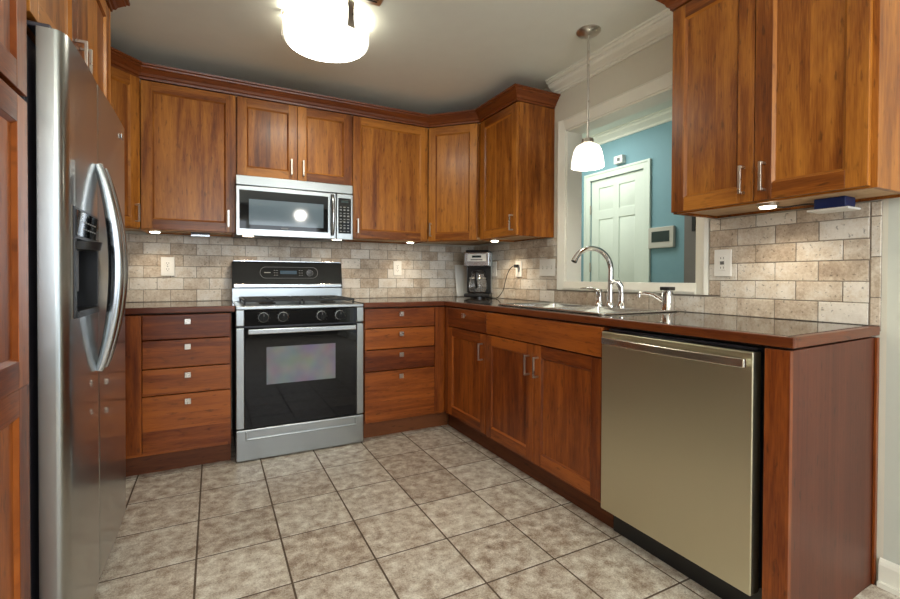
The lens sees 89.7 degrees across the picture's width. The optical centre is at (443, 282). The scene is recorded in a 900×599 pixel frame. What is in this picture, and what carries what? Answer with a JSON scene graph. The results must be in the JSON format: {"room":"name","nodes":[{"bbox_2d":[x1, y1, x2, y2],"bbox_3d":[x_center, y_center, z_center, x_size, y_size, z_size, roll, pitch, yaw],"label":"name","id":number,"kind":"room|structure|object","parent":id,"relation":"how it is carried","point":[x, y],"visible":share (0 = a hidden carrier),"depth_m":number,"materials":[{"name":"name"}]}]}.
{"room":"kitchen","nodes":[
{"label":"kitchen","id":0,"kind":"room"},
{"bbox_2d":[125,106,473,428],"bbox_3d":[-0.594,-0.180,3.735,4.600,2.440,0.120,0,1,-27],"label":"wall","id":1,"kind":"structure","parent":0,"point":[129,232],"depth_m":3.21,"materials":[{"name":"paint"}]},
{"bbox_2d":[111,66,142,230],"bbox_3d":[-2.062,-0.765,2.561,0.588,0.890,0.598,0,1,-28],"label":"upper cabinet","id":2,"kind":"object","parent":1,"relation":"attached to","point":[125,87],"visible":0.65,"depth_m":2.62,"materials":[{"name":"brown wood"}]},
{"bbox_2d":[111,47,560,127],"bbox_3d":[-0.769,-1.248,2.754,3.089,0.078,0.839,0,1,-27],"label":"crown molding","id":3,"kind":"structure","parent":2,"relation":"attached to","point":[145,71],"depth_m":3.04,"materials":[{"name":"brown wood"}]},
{"bbox_2d":[161,257,174,275],"bbox_3d":[-1.839,-0.111,3.015,0.078,0.124,0.009,0,1,-27],"label":"wall outlet","id":4,"kind":"object","parent":1,"relation":"attached to","point":[167,263],"visible":1,"depth_m":3.01,"materials":[{"name":"white plastic"}]},
{"bbox_2d":[140,80,235,236],"bbox_3d":[-1.636,-0.768,2.930,0.520,0.890,0.352,0,1,-27],"label":"upper cabinet","id":5,"kind":"object","parent":1,"relation":"attached to","point":[188,135],"visible":0.98,"depth_m":2.80,"materials":[{"name":"brown wood"}]},
{"bbox_2d":[148,230,161,232],"bbox_3d":[-1.804,-0.322,2.826,0.072,0.020,0.072,0,1,-27],"label":"puck light","id":6,"kind":"object","parent":5,"relation":"attached to","point":[150,231],"visible":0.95,"depth_m":2.80,"materials":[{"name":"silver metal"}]},
{"bbox_2d":[191,232,209,236],"bbox_3d":[-1.617,-0.320,3.008,0.110,0.026,0.065,0,1,-27],"label":"under-cabinet light","id":7,"kind":"object","parent":5,"relation":"attached to","point":[192,233],"visible":0.99,"depth_m":2.98,"materials":[{"name":"grey plastic"}]},
{"bbox_2d":[236,96,351,185],"bbox_3d":[-1.063,-0.955,3.220,0.761,0.518,0.352,0,1,-27],"label":"upper cabinet","id":8,"kind":"object","parent":1,"relation":"attached to","point":[274,140],"visible":0.77,"depth_m":3.07,"materials":[{"name":"brown wood"}]},
{"bbox_2d":[234,174,352,241],"bbox_3d":[-1.051,-0.497,3.171,0.752,0.384,0.436,0,1,-27],"label":"microwave","id":9,"kind":"object","parent":8,"relation":"attached to","point":[266,208],"visible":0.99,"depth_m":3.01,"materials":[{"name":"silver metal"}]},
{"bbox_2d":[126,233,473,301],"bbox_3d":[-1.104,-0.090,3.402,3.110,0.464,0.012,0,1,-27],"label":"backsplash","id":10,"kind":"structure","parent":1,"relation":"attached to","point":[203,265],"depth_m":3.32,"materials":[{"name":"tile"}]},
{"bbox_2d":[343,116,427,243],"bbox_3d":[-0.452,-0.770,3.533,0.608,0.890,0.352,0,1,-27],"label":"upper cabinet","id":11,"kind":"object","parent":1,"relation":"attached to","point":[390,159],"visible":0.91,"depth_m":3.41,"materials":[{"name":"brown wood"}]},
{"bbox_2d":[393,261,401,274],"bbox_3d":[-0.383,-0.122,3.756,0.072,0.118,0.009,0,1,-27],"label":"wall outlet","id":12,"kind":"object","parent":1,"relation":"attached to","point":[397,265],"visible":1,"depth_m":3.75,"materials":[{"name":"white plastic"}]},
{"bbox_2d":[423,123,500,245],"bbox_3d":[0.125,-0.770,3.692,0.590,0.890,0.600,0,1,-25],"label":"upper cabinet","id":13,"kind":"object","parent":1,"relation":"attached to","point":[453,151],"visible":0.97,"depth_m":3.48,"materials":[{"name":"brown wood"}]},
{"bbox_2d":[110,0,671,138],"bbox_3d":[0.604,-1.435,1.483,4.700,0.130,8.150,0,1,-27],"label":"ceiling","id":14,"kind":"structure","parent":0,"point":[429,57],"depth_m":2.63,"materials":[{"name":"paint"}]},
{"bbox_2d":[281,0,368,63],"bbox_3d":[-0.611,-1.310,2.353,0.441,0.148,0.437,0,1,-27],"label":"ceiling light","id":15,"kind":"object","parent":14,"relation":"attached to","point":[334,31],"visible":1,"depth_m":2.24,"materials":[{"name":"white glass"}]},
{"bbox_2d":[358,0,382,6],"bbox_3d":[-0.395,-1.377,2.131,0.246,0.008,0.148,0,1,-27],"label":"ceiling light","id":16,"kind":"object","parent":14,"relation":"in","point":[373,2],"visible":1,"depth_m":2.21,"materials":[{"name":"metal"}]},
{"bbox_2d":[571,24,603,170],"bbox_3d":[0.793,-1.008,2.481,0.174,0.744,0.174,0,1,-27],"label":"pendant light","id":17,"kind":"object","parent":14,"relation":"hanging from","point":[587,156],"visible":1,"depth_m":2.45,"materials":[{"name":"white glass"}]},
{"bbox_2d":[93,425,899,598],"bbox_3d":[1.038,1.089,1.737,6.005,0.040,8.150,0,1,-27],"label":"floor","id":18,"kind":"structure","parent":0,"point":[432,512],"depth_m":1.91,"materials":[{"name":"tile"}]},
{"bbox_2d":[0,0,30,598],"bbox_3d":[-1.106,-0.038,0.649,0.600,2.222,0.650,0,1,-27],"label":"pantry cabinet","id":19,"kind":"object","parent":18,"relation":"on","point":[14,301],"visible":1,"depth_m":1.01,"materials":[{"name":"brown wood"}]},
{"bbox_2d":[20,20,127,598],"bbox_3d":[-1.396,0.207,1.398,0.712,1.705,0.872,0,1,-27],"label":"refrigerator","id":20,"kind":"object","parent":18,"relation":"on","point":[78,252],"visible":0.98,"depth_m":1.18,"materials":[{"name":"silver metal"}]},
{"bbox_2d":[77,240,102,250],"bbox_3d":[-1.049,-0.106,1.293,0.119,0.024,0.119,0,1,-27],"label":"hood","id":21,"kind":"object","parent":20,"relation":"attached to","point":[82,245],"depth_m":1.27,"materials":[{"name":"black plastic"}]},
{"bbox_2d":[125,312,230,476],"bbox_3d":[-1.627,0.609,2.764,0.576,0.877,0.684,0,1,-27],"label":"base cabinet","id":22,"kind":"object","parent":18,"relation":"on","point":[178,366],"visible":0.87,"depth_m":2.50,"materials":[{"name":"brown wood"}]},
{"bbox_2d":[125,301,234,314],"bbox_3d":[-1.846,0.149,2.654,1.104,0.040,0.656,0,1,-27],"label":"countertop","id":23,"kind":"structure","parent":22,"relation":"on","point":[180,307],"depth_m":2.55,"materials":[{"name":"stone"}]},
{"bbox_2d":[232,260,363,462],"bbox_3d":[-0.999,0.444,3.056,0.762,1.204,0.706,0,1,-27],"label":"gas range","id":24,"kind":"object","parent":18,"relation":"on","point":[298,344],"visible":1,"depth_m":2.81,"materials":[{"name":"silver metal"}]},
{"bbox_2d":[232,295,363,309],"bbox_3d":[-0.999,0.125,3.055,0.762,0.056,0.612,0,1,-27],"label":"cooktop","id":25,"kind":"object","parent":24,"relation":"in","point":[241,302],"depth_m":2.90,"materials":[{"name":"silver metal"}]},
{"bbox_2d":[362,306,447,437],"bbox_3d":[-0.372,0.606,3.401,0.660,0.877,0.684,0,1,-27],"label":"base cabinet","id":26,"kind":"object","parent":18,"relation":"on","point":[404,373],"visible":0.85,"depth_m":3.11,"materials":[{"name":"brown wood"}]},
{"bbox_2d":[445,307,495,454],"bbox_3d":[0.382,0.612,3.154,0.673,0.877,0.627,0,1,-27],"label":"base cabinet","id":27,"kind":"object","parent":18,"relation":"on","point":[465,329],"visible":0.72,"depth_m":2.96,"materials":[{"name":"brown wood"}]},
{"bbox_2d":[486,312,613,527],"bbox_3d":[0.732,0.621,2.465,0.673,0.877,0.917,0,1,-27],"label":"base cabinet","id":28,"kind":"object","parent":18,"relation":"on","point":[544,376],"visible":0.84,"depth_m":2.23,"materials":[{"name":"brown wood"}]},
{"bbox_2d":[345,297,879,348],"bbox_3d":[0.375,0.158,2.559,1.231,0.040,2.837,0,1,-27],"label":"countertop","id":29,"kind":"structure","parent":28,"relation":"on","point":[767,332],"depth_m":1.74,"materials":[{"name":"stone"}]},
{"bbox_2d":[454,265,466,296],"bbox_3d":[0.167,-0.021,4.006,0.138,0.281,0.059,0,1,-27],"label":"cutting board","id":30,"kind":"object","parent":29,"relation":"on","point":[460,270],"visible":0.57,"depth_m":3.99,"materials":[{"name":"white plastic"}]},
{"bbox_2d":[464,250,492,297],"bbox_3d":[0.291,-0.073,3.772,0.216,0.394,0.258,0,1,13],"label":"coffee maker","id":31,"kind":"object","parent":29,"relation":"on","point":[478,263],"visible":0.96,"depth_m":3.69,"materials":[{"name":"black plastic"}]},
{"bbox_2d":[489,264,518,297],"bbox_3d":[0.462,-0.008,3.575,0.048,0.270,0.306,0,1,-42],"label":"power cord","id":32,"kind":"object","parent":31,"relation":"attached to","point":[515,265],"visible":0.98,"depth_m":3.49,"materials":[{"name":"black plastic"}]},
{"bbox_2d":[498,302,678,326],"bbox_3d":[0.757,0.220,2.528,0.530,0.181,0.841,0,1,-27],"label":"double sink","id":33,"kind":"object","parent":29,"relation":"in","point":[593,309],"visible":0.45,"depth_m":2.51,"materials":[{"name":"silver metal"}]},
{"bbox_2d":[580,287,604,305],"bbox_3d":[0.886,0.078,2.698,0.142,0.110,0.058,1,1,26],"label":"lever","id":34,"kind":"object","parent":33,"relation":"on","point":[599,292],"visible":1,"depth_m":2.67,"materials":[{"name":"silver metal"}]},
{"bbox_2d":[610,279,626,306],"bbox_3d":[0.982,0.057,2.542,0.091,0.156,0.054,1,1,25],"label":"sprayer","id":35,"kind":"object","parent":33,"relation":"on","point":[621,302],"visible":0.98,"depth_m":2.52,"materials":[{"name":"silver metal"}]},
{"bbox_2d":[571,246,615,306],"bbox_3d":[0.854,-0.038,2.566,0.290,0.345,0.060,0,1,-19],"label":"faucet","id":36,"kind":"object","parent":29,"relation":"on","point":[610,289],"visible":0.98,"depth_m":2.59,"materials":[{"name":"silver metal"}]},
{"bbox_2d":[638,287,674,309],"bbox_3d":[1.091,0.078,2.317,0.062,0.119,0.169,0,1,-43],"label":"tap","id":37,"kind":"object","parent":29,"relation":"on","point":[667,297],"visible":0.98,"depth_m":2.26,"materials":[{"name":"silver metal"}]},
{"bbox_2d":[601,328,846,598],"bbox_3d":[1.054,0.632,1.768,0.686,0.872,0.603,0,1,-27],"label":"dishwasher","id":38,"kind":"object","parent":18,"relation":"on","point":[682,417],"visible":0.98,"depth_m":1.56,"materials":[{"name":"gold metal"}]},
{"bbox_2d":[762,337,879,598],"bbox_3d":[1.250,0.633,1.480,0.643,0.878,0.066,0,1,-29],"label":"end panel","id":39,"kind":"object","parent":18,"relation":"on","point":[820,465],"visible":0.97,"depth_m":1.40,"materials":[{"name":"brown wood"}]},
{"bbox_2d":[581,121,683,282],"bbox_3d":[1.878,-0.187,3.858,0.120,2.470,4.900,0,1,-27],"label":"wall","id":40,"kind":"structure","parent":0,"point":[667,264],"depth_m":3.84,"materials":[{"name":"blue paint"}]},
{"bbox_2d":[589,169,643,281],"bbox_3d":[1.622,0.017,4.258,0.057,2.041,0.632,0,1,-27],"label":"door","id":41,"kind":"structure","parent":40,"relation":"in","point":[617,201],"depth_m":4.22,"materials":[{"name":"paint"}]},
{"bbox_2d":[583,158,651,281],"bbox_3d":[1.602,-0.018,4.245,0.022,2.120,0.775,0,1,-27],"label":"trim","id":42,"kind":"structure","parent":40,"relation":"attached to","point":[646,164],"depth_m":4.05,"materials":[{"name":"paint"}]},
{"bbox_2d":[614,154,625,164],"bbox_3d":[1.623,-1.137,4.171,0.046,0.072,0.100,0,1,-27],"label":"door chime","id":43,"kind":"object","parent":40,"relation":"attached to","point":[619,159],"visible":1,"depth_m":4.14,"materials":[{"name":"white plastic"}]},
{"bbox_2d":[591,106,671,144],"bbox_3d":[1.317,-1.392,4.736,0.080,0.085,2.600,0,1,-27],"label":"trim","id":44,"kind":"structure","parent":40,"relation":"attached to","point":[663,116],"depth_m":3.99,"materials":[{"name":"white paint"}]},
{"bbox_2d":[648,226,674,248],"bbox_3d":[1.826,-0.382,3.790,0.032,0.176,0.240,0,1,-27],"label":"thermostat","id":45,"kind":"object","parent":40,"relation":"attached to","point":[658,237],"visible":1,"depth_m":3.77,"materials":[{"name":"grey plastic"}]},
{"bbox_2d":[474,34,899,581],"bbox_3d":[1.820,-0.142,1.221,0.125,2.440,6.550,0,1,-27],"label":"wall","id":46,"kind":"structure","parent":0,"point":[656,60],"depth_m":1.60,"materials":[{"name":"paint"}]},
{"bbox_2d":[492,262,496,275],"bbox_3d":[0.422,-0.117,3.792,0.009,0.124,0.078,0,1,-27],"label":"wall outlet","id":47,"kind":"object","parent":46,"relation":"attached to","point":[494,264],"visible":0.81,"depth_m":3.78,"materials":[{"name":"white plastic"}]},
{"bbox_2d":[480,102,554,241],"bbox_3d":[0.507,-0.764,3.270,0.352,0.890,0.468,0,1,-27],"label":"upper cabinet","id":48,"kind":"object","parent":46,"relation":"attached to","point":[517,142],"visible":1,"depth_m":3.10,"materials":[{"name":"brown wood"}]},
{"bbox_2d":[515,261,521,276],"bbox_3d":[0.578,-0.110,3.486,0.009,0.124,0.076,0,1,-27],"label":"wall outlet","id":49,"kind":"object","parent":46,"relation":"attached to","point":[518,270],"visible":0.97,"depth_m":3.47,"materials":[{"name":"white plastic"}]},
{"bbox_2d":[540,259,555,275],"bbox_3d":[0.727,-0.109,3.185,0.016,0.118,0.165,0,1,-27],"label":"light switch","id":50,"kind":"object","parent":46,"relation":"attached to","point":[547,266],"visible":1,"depth_m":3.18,"materials":[{"name":"white plastic"}]},
{"bbox_2d":[545,8,672,93],"bbox_3d":[1.918,-1.310,0.790,0.086,0.095,5.220,0,1,-27],"label":"trim","id":51,"kind":"structure","parent":46,"relation":"attached to","point":[658,27],"depth_m":2.59,"materials":[{"name":"white paint"}]},
{"bbox_2d":[557,71,709,294],"bbox_3d":[1.080,-0.520,2.653,0.154,1.142,1.062,0,1,-27],"label":"trim","id":52,"kind":"structure","parent":46,"relation":"attached to","point":[569,181],"depth_m":2.90,"materials":[{"name":"white paint"}]},
{"bbox_2d":[474,201,882,330],"bbox_3d":[0.915,-0.076,2.850,0.012,0.464,2.804,0,1,-27],"label":"backsplash","id":53,"kind":"structure","parent":46,"relation":"attached to","point":[801,265],"depth_m":1.88,"materials":[{"name":"tile"}]},
{"bbox_2d":[714,249,731,275],"bbox_3d":[1.288,-0.092,2.088,0.010,0.124,0.078,0,1,-27],"label":"wall outlet","id":54,"kind":"object","parent":46,"relation":"attached to","point":[722,259],"visible":1,"depth_m":2.08,"materials":[{"name":"white plastic"}]},
{"bbox_2d":[719,255,725,269],"bbox_3d":[1.286,-0.092,2.087,0.002,0.068,0.033,0,1,-27],"label":"socket","id":55,"kind":"object","parent":54,"relation":"attached to","point":[722,258],"depth_m":2.08,"materials":[{"name":"white plastic"}]},
{"bbox_2d":[671,0,899,218],"bbox_3d":[1.284,-0.744,1.743,0.352,0.890,0.690,0,1,-27],"label":"upper cabinet","id":56,"kind":"object","parent":46,"relation":"attached to","point":[785,102],"visible":1,"depth_m":1.60,"materials":[{"name":"brown wood"}]},
{"bbox_2d":[656,0,691,11],"bbox_3d":[1.272,-1.229,1.730,0.378,0.078,0.814,0,1,-27],"label":"crown molding","id":57,"kind":"structure","parent":56,"relation":"on","point":[672,5],"depth_m":1.96,"materials":[{"name":"brown wood"}]},
{"bbox_2d":[756,202,778,208],"bbox_3d":[1.255,-0.298,1.751,0.072,0.020,0.072,0,1,-27],"label":"puck light","id":58,"kind":"object","parent":56,"relation":"attached to","point":[770,205],"visible":0.97,"depth_m":1.73,"materials":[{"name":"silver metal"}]},
{"bbox_2d":[777,196,860,213],"bbox_3d":[1.381,-0.284,1.688,0.113,0.046,0.252,0,1,-36],"label":"box","id":59,"kind":"object","parent":56,"relation":"attached to","point":[841,203],"visible":0.9,"depth_m":1.62,"materials":[{"name":"blue plastic"}]},
{"bbox_2d":[807,206,860,213],"bbox_3d":[1.415,-0.265,1.642,0.095,0.008,0.124,0,1,-27],"label":"tray","id":60,"kind":"object","parent":59,"relation":"on","point":[817,209],"depth_m":1.63,"materials":[{"name":"white plastic"}]},
{"bbox_2d":[877,557,899,596],"bbox_3d":[1.798,1.031,1.101,0.027,0.096,1.128,0,1,-27],"label":"baseboard","id":61,"kind":"structure","parent":46,"relation":"attached to","point":[888,572],"depth_m":1.58,"materials":[{"name":"white paint"}]},
{"bbox_2d":[684,216,695,282],"bbox_3d":[2.094,-0.178,3.135,0.149,2.470,0.815,0,1,-27],"label":"wall","id":62,"kind":"structure","parent":0,"point":[689,235],"depth_m":3.42,"materials":[{"name":"beige paint"}]},
{"bbox_2d":[692,217,695,230],"bbox_3d":[1.875,-0.447,3.383,0.016,0.120,0.028,0,1,-27],"label":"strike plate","id":63,"kind":"object","parent":62,"relation":"attached to","point":[693,218],"visible":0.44,"depth_m":3.38,"materials":[{"name":"metal"}]},
{"bbox_3d":[-1.071,-0.136,-0.249,0.140,2.440,6.550,0,1,-27],"label":"wall","id":64,"kind":"structure","parent":0,"visible":0},
{"bbox_2d":[26,0,110,104],"bbox_3d":[-1.462,-0.905,1.382,0.633,0.507,0.963,0,1,-27],"label":"upper cabinet","id":65,"kind":"object","parent":64,"relation":"attached to","point":[86,23],"visible":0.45,"depth_m":1.56,"materials":[{"name":"brown wood"}]},
{"bbox_2d":[105,0,129,11],"bbox_3d":[-1.312,-1.196,1.115,0.665,0.078,1.695,0,1,-27],"label":"crown molding","id":66,"kind":"structure","parent":65,"relation":"on","point":[112,5],"depth_m":1.94,"materials":[{"name":"brown wood"}]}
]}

